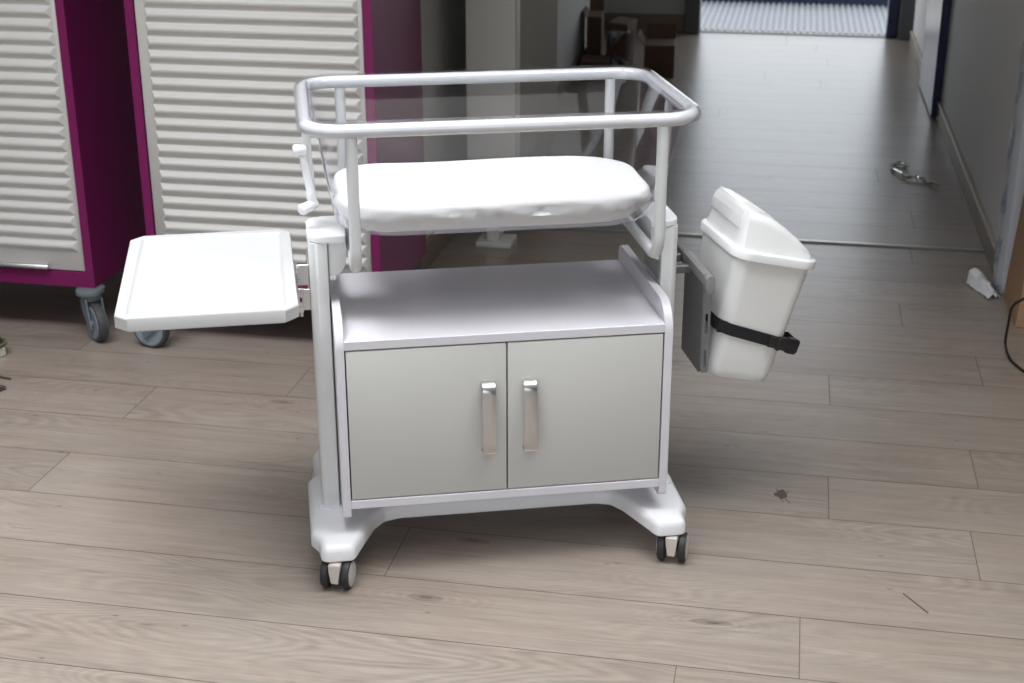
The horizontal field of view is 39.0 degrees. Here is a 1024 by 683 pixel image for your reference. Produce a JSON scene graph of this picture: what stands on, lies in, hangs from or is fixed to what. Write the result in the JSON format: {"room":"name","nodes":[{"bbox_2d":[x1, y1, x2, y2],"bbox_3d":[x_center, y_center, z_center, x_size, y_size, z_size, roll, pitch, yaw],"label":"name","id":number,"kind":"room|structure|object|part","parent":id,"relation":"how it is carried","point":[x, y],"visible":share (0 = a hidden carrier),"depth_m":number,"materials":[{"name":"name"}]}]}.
{"room":"hospital room","nodes":[
{"label":"hospital room","id":0,"kind":"room"},
{"bbox_2d":[420,0,589,239],"bbox_3d":[0.014,-2.279,6.749,0.120,2.700,4.420,4,22,10],"label":"wall","id":1,"kind":"structure","parent":0,"point":[443,22],"depth_m":5.53,"materials":[{"name":"paint"}]},
{"bbox_2d":[420,48,585,269],"bbox_3d":[0.078,-1.058,7.197,0.015,0.100,4.350,4,22,10],"label":"baseboard","id":2,"kind":"structure","parent":1,"relation":"attached to","point":[435,242],"depth_m":5.48,"materials":[{"name":"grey wood"}]},
{"bbox_2d":[0,30,1023,682],"bbox_3d":[0.255,0.010,4.602,8.400,0.001,12.270,4,22,10],"label":"floor","id":3,"kind":"structure","parent":0,"point":[155,518],"depth_m":3.67,"materials":[{"name":"brown wood"}]},
{"bbox_2d":[0,337,7,356],"bbox_3d":[-1.715,-0.026,4.530,0.284,0.123,0.104,6,22,15],"label":"shoe","id":4,"kind":"object","parent":3,"relation":"on","point":[3,342],"visible":1,"depth_m":4.51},
{"bbox_2d":[0,0,145,341],"bbox_3d":[-1.676,-0.859,4.604,0.904,1.620,0.546,4,22,10],"label":"tall cabinet","id":5,"kind":"object","parent":3,"relation":"on","point":[71,199],"visible":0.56,"depth_m":4.52,"materials":[{"name":"purple laminate"}]},
{"bbox_3d":[-1.691,-0.253,4.632,0.455,0.017,0.026,4,22,10],"label":"handle","id":6,"kind":"part","parent":5,"relation":"part of","materials":[{"name":"metal"}]},
{"bbox_3d":[-1.735,-0.884,4.409,0.776,1.364,0.031,4,22,10],"label":"door","id":7,"kind":"part","parent":5,"relation":"part of","materials":[{"name":"white plastic"}]},
{"bbox_2d":[123,0,425,347],"bbox_3d":[-0.748,-0.818,4.497,0.808,1.620,0.678,4,22,10],"label":"tall cabinet","id":8,"kind":"object","parent":3,"relation":"on","point":[213,81],"visible":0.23,"depth_m":4.30,"materials":[{"name":"purple laminate"}]},
{"bbox_3d":[-0.766,-0.817,4.234,0.691,1.364,0.031,4,22,10],"label":"door","id":9,"kind":"part","parent":8,"relation":"part of","materials":[{"name":"white plastic"}]},
{"bbox_2d":[114,67,715,588],"bbox_3d":[-0.205,-0.040,3.304,1.311,1.038,0.613,-3,22,-8],"label":"cart","id":10,"kind":"object","parent":3,"relation":"on","point":[444,391],"visible":0.96,"depth_m":3.20,"materials":[{"name":"white plastic"}]},
{"bbox_2d":[114,229,310,331],"bbox_3d":[-0.662,-0.110,3.180,0.527,0.120,0.641,4,22,10],"label":"tray","id":11,"kind":"object","parent":10,"relation":"on","point":[235,278],"depth_m":3.12,"materials":[{"name":"plastic"}]},
{"bbox_3d":[-0.456,-0.410,3.102,0.029,0.026,0.026,-9,23,-21],"label":"knob","id":12,"kind":"part","parent":10,"relation":"part of","materials":[{"name":"white plastic"}]},
{"bbox_3d":[-0.443,-0.358,3.144,0.036,0.124,0.045,-3,22,-8],"label":"tilt lever","id":13,"kind":"part","parent":10,"relation":"part of","materials":[{"name":"white plastic"}]},
{"bbox_3d":[-0.444,-0.293,3.155,0.025,0.030,0.049,20,29,41],"label":"knob","id":14,"kind":"part","parent":10,"relation":"part of","materials":[{"name":"white plastic"}]},
{"bbox_3d":[-0.444,-0.410,3.146,0.026,0.181,0.019,-3,22,-8],"label":"rod","id":15,"kind":"part","parent":10,"relation":"part of","materials":[{"name":"white metal"}]},
{"bbox_3d":[-0.401,0.096,3.341,0.018,0.465,0.460,-3,22,-8],"label":"panel","id":16,"kind":"part","parent":10,"relation":"part of","materials":[{"name":"laminate"}]},
{"bbox_3d":[-0.184,0.173,3.168,0.345,0.351,0.019,-3,22,-8],"label":"door","id":17,"kind":"part","parent":10,"relation":"part of","materials":[{"name":"laminate"}]},
{"bbox_3d":[-0.051,0.168,3.164,0.029,0.166,0.026,-3,22,-8],"label":"handle","id":18,"kind":"part","parent":10,"relation":"part of","materials":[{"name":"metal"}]},
{"bbox_2d":[331,156,651,231],"bbox_3d":[-0.048,-0.333,3.243,0.707,0.064,0.415,-3,22,-8],"label":"mattress","id":19,"kind":"object","parent":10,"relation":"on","point":[541,190],"visible":0.94,"depth_m":3.13,"materials":[{"name":"fabric"}]},
{"bbox_2d":[293,65,701,235],"bbox_3d":[-0.049,-0.424,3.210,0.847,0.264,0.547,-3,22,-8],"label":"tub","id":20,"kind":"object","parent":10,"relation":"on","point":[313,117],"visible":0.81,"depth_m":3.11,"materials":[{"name":"clear plastic"}]},
{"bbox_3d":[-0.049,-0.529,3.169,0.836,0.028,0.536,-3,22,-8],"label":"rim rail","id":21,"kind":"part","parent":10,"relation":"part of","materials":[{"name":"white metal"}]},
{"bbox_3d":[-0.046,-0.091,3.326,0.700,0.020,0.458,-3,22,-8],"label":"panel","id":22,"kind":"part","parent":10,"relation":"part of","materials":[{"name":"laminate"}]},
{"bbox_3d":[-0.046,0.260,3.463,0.700,0.020,0.458,-3,22,-8],"label":"panel","id":23,"kind":"part","parent":10,"relation":"part of","materials":[{"name":"laminate"}]},
{"bbox_3d":[0.039,0.162,3.177,0.029,0.166,0.026,-3,22,-8],"label":"handle","id":24,"kind":"part","parent":10,"relation":"part of","materials":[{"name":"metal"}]},
{"bbox_3d":[0.160,0.153,3.219,0.345,0.351,0.019,-3,22,-8],"label":"door","id":25,"kind":"part","parent":10,"relation":"part of","materials":[{"name":"laminate"}]},
{"bbox_3d":[0.308,0.055,3.444,0.018,0.465,0.460,-3,22,-8],"label":"panel","id":26,"kind":"part","parent":10,"relation":"part of","materials":[{"name":"laminate"}]},
{"bbox_3d":[0.347,-0.456,3.262,0.026,0.181,0.019,-3,22,-8],"label":"rod","id":27,"kind":"part","parent":10,"relation":"part of","materials":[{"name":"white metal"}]},
{"bbox_3d":[0.388,-0.184,3.378,0.060,0.028,0.325,-3,22,-8],"label":"accessory rail","id":28,"kind":"part","parent":10,"relation":"part of","materials":[{"name":"silver metal"}]},
{"bbox_3d":[0.432,-0.061,3.391,0.019,0.230,0.163,-3,22,-8],"label":"hanging plate","id":29,"kind":"part","parent":10,"relation":"part of","materials":[{"name":"grey metal"}]},
{"bbox_3d":[0.441,-0.129,3.232,0.022,0.041,0.022,-3,22,-8],"label":"clamp knob","id":30,"kind":"part","parent":10,"relation":"part of","materials":[{"name":"white plastic"}]},
{"bbox_2d":[699,187,815,380],"bbox_3d":[0.556,-0.135,3.426,0.246,0.431,0.284,-5,22,-11],"label":"waste bin","id":31,"kind":"object","parent":10,"relation":"attached to","point":[759,268],"visible":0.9,"depth_m":3.32,"materials":[{"name":"plastic"}]},
{"bbox_3d":[0.573,-0.230,3.393,0.214,0.022,0.283,7,19,-16],"label":"lid","id":32,"kind":"part","parent":31,"relation":"part of","materials":[{"name":"plastic"}]},
{"bbox_2d":[465,0,557,248],"bbox_3d":[0.014,-1.408,5.619,0.184,1.900,0.970,4,22,10],"label":"display stand","id":33,"kind":"object","parent":3,"relation":"on","point":[504,34],"visible":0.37,"depth_m":5.36,"materials":[{"name":"white"}]},
{"bbox_3d":[-0.069,-1.348,5.179,0.184,1.690,0.090,4,22,10],"label":"panel","id":34,"kind":"part","parent":33,"relation":"part of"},
{"bbox_3d":[-0.066,-0.490,5.563,0.048,0.188,0.090,4,22,10],"label":"post","id":35,"kind":"part","parent":33,"relation":"part of","materials":[{"name":"white plastic"}]},
{"bbox_2d":[583,0,604,54],"bbox_3d":[0.503,-1.901,8.925,0.114,0.409,0.330,2,21,6],"label":"cardboard box","id":36,"kind":"object","parent":3,"relation":"on","point":[595,18],"visible":0.84,"depth_m":8.79,"materials":[{"name":"brown cardboard"}]},
{"bbox_2d":[579,55,610,82],"bbox_3d":[0.497,-1.623,8.606,0.170,0.124,0.220,3,22,8],"label":"cardboard box","id":37,"kind":"object","parent":3,"relation":"on","point":[587,61],"visible":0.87,"depth_m":8.52,"materials":[{"name":"brown cardboard"}]},
{"bbox_2d":[604,30,636,65],"bbox_3d":[0.658,-1.724,8.634,0.226,0.253,0.056,4,22,10],"label":"plastic film","id":38,"kind":"object","parent":37,"relation":"on","point":[607,34],"visible":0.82,"depth_m":8.63,"materials":[{"name":"plastic"}]},
{"bbox_2d":[606,16,636,67],"bbox_3d":[0.660,-1.792,8.792,0.141,0.321,0.250,7,22,17],"label":"cardboard box","id":39,"kind":"object","parent":3,"relation":"on","point":[623,48],"visible":0.88,"depth_m":8.69,"materials":[{"name":"brown cardboard"}]},
{"bbox_2d":[637,23,676,77],"bbox_3d":[0.876,-1.766,8.771,0.224,0.269,0.330,3,22,7],"label":"cardboard box","id":40,"kind":"object","parent":3,"relation":"on","point":[660,44],"visible":0.95,"depth_m":8.65,"materials":[{"name":"brown cardboard"}]},
{"bbox_2d":[511,225,984,252],"bbox_3d":[0.800,-0.414,5.676,2.025,0.005,0.050,4,22,10],"label":"trim","id":41,"kind":"structure","parent":3,"relation":"on","point":[809,241],"depth_m":5.59,"materials":[{"name":"metal"}]},
{"bbox_2d":[774,488,790,503],"bbox_3d":[0.679,0.387,3.635,0.044,0.001,0.078,4,22,10],"label":"leaf","id":42,"kind":"object","parent":3,"relation":"on","point":[781,494],"depth_m":3.64,"materials":[{"name":"brown plant"}]},
{"bbox_2d":[885,0,900,38],"bbox_3d":[2.613,-3.120,9.579,0.077,2.200,0.080,4,22,10],"label":"trim","id":43,"kind":"structure","parent":3,"relation":"on","point":[892,22],"depth_m":9.90,"materials":[{"name":"blue paint"}]},
{"bbox_2d":[890,161,938,185],"bbox_3d":[1.794,-0.755,6.514,0.107,0.028,0.407,-3,22,-7],"label":"string","id":44,"kind":"object","parent":3,"relation":"on","point":[905,164],"visible":1,"depth_m":6.47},
{"bbox_2d":[903,593,928,612],"bbox_3d":[0.882,0.572,3.162,0.005,0.001,0.089,-9,23,-21],"label":"twig","id":45,"kind":"object","parent":3,"relation":"on","point":[903,593],"depth_m":3.16,"materials":[{"name":"brown wood"}]},
{"bbox_2d":[966,268,999,297],"bbox_3d":[1.653,-0.206,5.068,0.072,0.055,0.200,0,21,-1],"label":"scrap","id":46,"kind":"object","parent":3,"relation":"on","point":[976,279],"visible":1,"depth_m":5.07,"materials":[{"name":"white paper"}]},
{"bbox_2d":[1004,196,1023,327],"bbox_3d":[1.905,-0.439,4.703,0.468,0.808,0.312,4,22,10],"label":"cardboard box","id":47,"kind":"object","parent":3,"relation":"on","point":[1014,288],"visible":0.89,"depth_m":4.83,"materials":[{"name":"brown cardboard"}]},
{"bbox_2d":[1004,297,1023,372],"bbox_3d":[1.702,-0.122,4.214,0.220,0.522,0.555,-14,25,-31],"label":"cable","id":48,"kind":"object","parent":3,"relation":"on","point":[1021,299],"visible":1,"depth_m":4.42,"materials":[{"name":"black rubber"}]},
{"bbox_2d":[604,0,685,14],"bbox_3d":[0.243,-3.528,9.942,2.010,2.700,0.100,4,22,10],"label":"wall","id":49,"kind":"structure","parent":0,"point":[610,6],"depth_m":10.20,"materials":[{"name":"paint"}]},
{"bbox_2d":[604,12,684,31],"bbox_3d":[0.234,-2.306,10.360,2.010,0.120,0.015,4,22,10],"label":"baseboard","id":50,"kind":"structure","parent":49,"relation":"attached to","point":[642,19],"depth_m":10.21,"materials":[{"name":"brown wood"}]},
{"bbox_2d":[684,0,701,33],"bbox_3d":[1.265,-3.214,9.755,0.105,2.250,0.120,4,22,10],"label":"trim","id":51,"kind":"structure","parent":49,"relation":"attached to","point":[692,25],"depth_m":10.07,"materials":[{"name":"grey"}]},
{"bbox_2d":[700,30,884,36],"bbox_3d":[1.955,-2.151,10.111,1.270,0.008,0.040,4,22,10],"label":"trim","id":52,"kind":"structure","parent":49,"relation":"attached to","point":[701,30],"depth_m":10.09,"materials":[{"name":"metal"}]},
{"bbox_2d":[913,0,1023,240],"bbox_3d":[2.266,-2.329,6.871,0.140,2.700,5.110,4,22,10],"label":"wall","id":53,"kind":"structure","parent":0,"point":[984,43],"depth_m":5.93,"materials":[{"name":"white paint"}]},
{"bbox_2d":[919,0,951,116],"bbox_3d":[2.271,-2.311,7.631,0.112,2.088,0.870,4,22,10],"label":"door","id":54,"kind":"structure","parent":53,"relation":"in","point":[938,11],"depth_m":7.61,"materials":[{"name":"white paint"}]},
{"bbox_2d":[910,31,996,274],"bbox_3d":[2.193,-1.120,7.370,0.015,0.085,5.090,4,22,10],"label":"baseboard","id":55,"kind":"structure","parent":53,"relation":"attached to","point":[986,243],"depth_m":6.24,"materials":[{"name":"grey wood"}]},
{"bbox_2d":[992,32,1023,293],"bbox_3d":[1.724,-0.735,4.848,0.086,1.200,0.179,-13,25,-30],"label":"protective film","id":56,"kind":"object","parent":53,"relation":"attached to","point":[1012,197],"visible":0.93,"depth_m":4.92,"materials":[{"name":"clear plastic"}]},
{"bbox_3d":[2.335,-2.927,12.205,7.000,0.048,4.400,4,22,10],"label":"floor","id":57,"kind":"structure","parent":0,"visible":0},
{"bbox_2d":[700,0,887,34],"bbox_3d":[2.093,-2.410,10.779,1.500,0.028,1.390,4,22,10],"label":"door mat","id":58,"kind":"object","parent":57,"relation":"on","point":[762,17],"visible":0.88,"depth_m":10.73,"materials":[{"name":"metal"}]},
{"bbox_2d":[702,0,887,6],"bbox_3d":[2.334,-2.712,11.437,2.500,0.112,0.080,4,22,10],"label":"bar","id":59,"kind":"object","parent":57,"relation":"on","point":[839,2],"visible":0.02,"depth_m":11.38,"materials":[{"name":"blue"}]},
{"bbox_3d":[3.366,-3.312,9.381,1.230,2.700,0.100,4,22,10],"label":"wall","id":60,"kind":"structure","parent":0,"visible":0},
{"bbox_2d":[897,0,915,39],"bbox_3d":[2.695,-3.119,9.508,0.110,2.250,0.100,4,22,10],"label":"trim","id":61,"kind":"structure","parent":60,"relation":"attached to","point":[907,7],"depth_m":9.82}
]}

